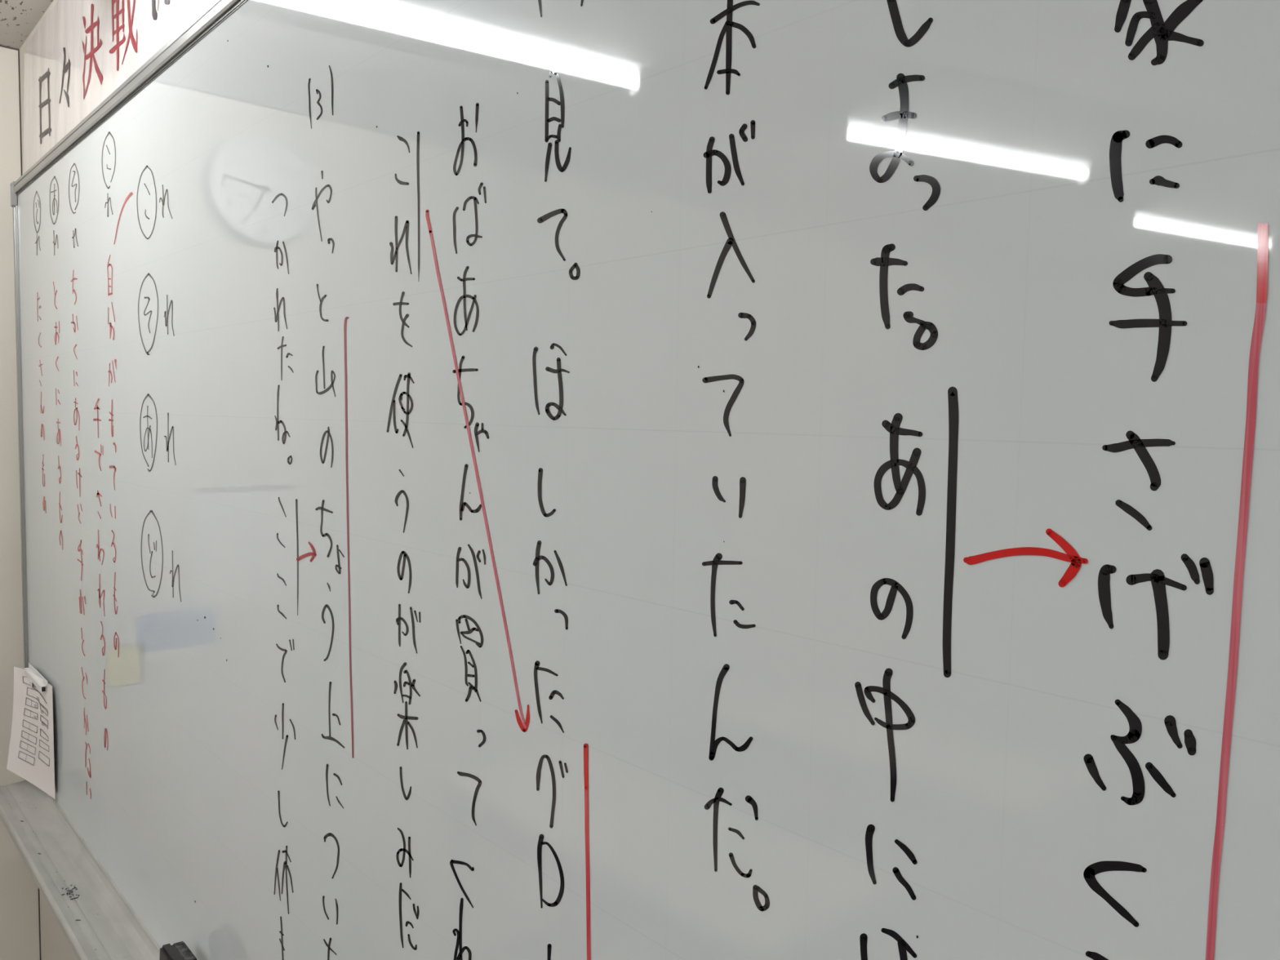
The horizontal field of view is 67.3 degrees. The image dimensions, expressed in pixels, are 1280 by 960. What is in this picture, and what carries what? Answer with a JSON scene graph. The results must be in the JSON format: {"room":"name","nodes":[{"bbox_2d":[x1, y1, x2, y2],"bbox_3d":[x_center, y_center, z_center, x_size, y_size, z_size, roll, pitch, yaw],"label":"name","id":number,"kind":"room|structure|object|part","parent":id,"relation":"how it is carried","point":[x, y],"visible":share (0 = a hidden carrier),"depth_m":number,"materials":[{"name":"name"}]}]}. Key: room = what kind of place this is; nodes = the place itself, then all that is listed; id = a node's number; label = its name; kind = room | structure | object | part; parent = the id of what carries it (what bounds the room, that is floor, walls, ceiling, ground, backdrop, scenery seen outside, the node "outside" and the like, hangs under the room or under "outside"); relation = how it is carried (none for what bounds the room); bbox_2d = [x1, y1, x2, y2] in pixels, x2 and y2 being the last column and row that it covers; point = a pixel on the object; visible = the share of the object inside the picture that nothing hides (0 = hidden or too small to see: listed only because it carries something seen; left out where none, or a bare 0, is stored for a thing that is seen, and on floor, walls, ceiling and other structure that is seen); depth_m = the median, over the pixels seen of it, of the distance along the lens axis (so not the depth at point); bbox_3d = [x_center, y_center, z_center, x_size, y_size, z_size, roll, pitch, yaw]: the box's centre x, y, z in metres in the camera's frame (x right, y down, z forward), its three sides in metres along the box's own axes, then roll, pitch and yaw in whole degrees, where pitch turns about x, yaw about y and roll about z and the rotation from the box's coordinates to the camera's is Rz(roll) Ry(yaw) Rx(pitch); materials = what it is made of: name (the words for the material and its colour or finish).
{"room":"classroom","nodes":[
{"label":"classroom","id":0,"kind":"room"},
{"bbox_2d":[0,46,39,959],"bbox_3d":[-3.041,0.384,0.537,4.620,2.398,0.100,-2,5,-42],"label":"wall","id":1,"kind":"structure","parent":0,"point":[19,891],"depth_m":2.00,"materials":[{"name":"beige paint"}]},
{"bbox_2d":[0,44,19,50],"bbox_3d":[-2.986,-0.808,0.421,4.620,0.003,0.002,-2,5,-42],"label":"trim","id":2,"kind":"structure","parent":1,"relation":"attached to","point":[2,46],"depth_m":1.95,"materials":[{"name":"grey metal"}]},
{"bbox_2d":[17,50,40,959],"bbox_3d":[-1.289,0.286,2.039,0.002,2.338,0.001,-2,5,-42],"label":"trim","id":3,"kind":"structure","parent":1,"relation":"attached to","point":[18,51],"depth_m":1.98,"materials":[{"name":"grey"}]},
{"bbox_2d":[0,0,53,48],"bbox_3d":[-1.129,-0.673,-1.641,4.820,0.060,5.757,-2,5,-42],"label":"ceiling","id":4,"kind":"structure","parent":0,"point":[18,18],"depth_m":1.81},
{"bbox_2d":[19,0,77,959],"bbox_3d":[0.605,0.482,0.015,0.100,2.398,5.757,-2,5,-42],"label":"wall","id":5,"kind":"structure","parent":0,"point":[55,945],"depth_m":1.97,"materials":[{"name":"beige paint"}]},
{"bbox_2d":[23,0,137,173],"bbox_3d":[-0.954,-0.703,1.612,0.008,0.264,0.819,-2,5,-42],"label":"banner","id":6,"kind":"object","parent":5,"relation":"attached to","point":[82,51],"visible":0.98,"depth_m":1.60,"materials":[{"name":"white paper"}]},
{"bbox_2d":[137,0,213,69],"bbox_3d":[-0.382,-0.651,0.976,0.008,0.264,0.904,-2,5,-42],"label":"banner","id":7,"kind":"object","parent":5,"relation":"attached to","point":[159,21],"visible":0.84,"depth_m":1.24,"materials":[{"name":"white paper"}]},
{"bbox_2d":[0,0,1279,959],"bbox_3d":[-0.080,0.133,0.609,0.100,1.243,3.644,-2,5,-42],"label":"whiteboard","id":8,"kind":"object","parent":5,"relation":"attached to","point":[499,479],"visible":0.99,"depth_m":0.55,"materials":[{"name":"plastic"}]},
{"bbox_3d":[-1.259,0.015,1.974,0.023,1.180,0.025,-2,5,-42],"label":"frame rail","id":9,"kind":"part","parent":8,"relation":"part of","materials":[{"name":"silver metal"}]},
{"bbox_2d":[6,666,55,799],"bbox_3d":[-1.198,0.489,1.882,0.288,0.223,0.028,4,5,43],"label":"printed form","id":10,"kind":"object","parent":8,"relation":"on","point":[31,748],"visible":0.98,"depth_m":1.89,"materials":[{"name":"white paper"}]},
{"bbox_2d":[23,662,48,692],"bbox_3d":[-1.183,0.391,1.879,0.011,0.031,0.180,-2,5,-42],"label":"clip","id":11,"kind":"object","parent":8,"relation":"attached to","point":[42,686],"visible":1,"depth_m":1.87,"materials":[{"name":"white plastic"}]},
{"bbox_2d":[0,779,160,959],"bbox_3d":[-0.088,0.727,0.646,0.100,0.052,3.528,-2,5,-42],"label":"tray","id":12,"kind":"object","parent":8,"relation":"on","point":[98,917],"depth_m":1.54,"materials":[{"name":"metal"}]},
{"bbox_3d":[-0.041,-0.474,0.595,0.024,0.027,3.642,-2,5,-42],"label":"frame rail","id":13,"kind":"part","parent":8,"relation":"part of","materials":[{"name":"silver metal"}]},
{"bbox_2d":[159,941,196,959],"bbox_3d":[-0.566,0.625,1.173,0.034,0.102,0.055,-2,5,-42],"label":"eraser","id":14,"kind":"object","parent":8,"relation":"on","point":[179,950],"visible":1,"depth_m":1.17,"materials":[{"name":"black plastic"}]}
]}

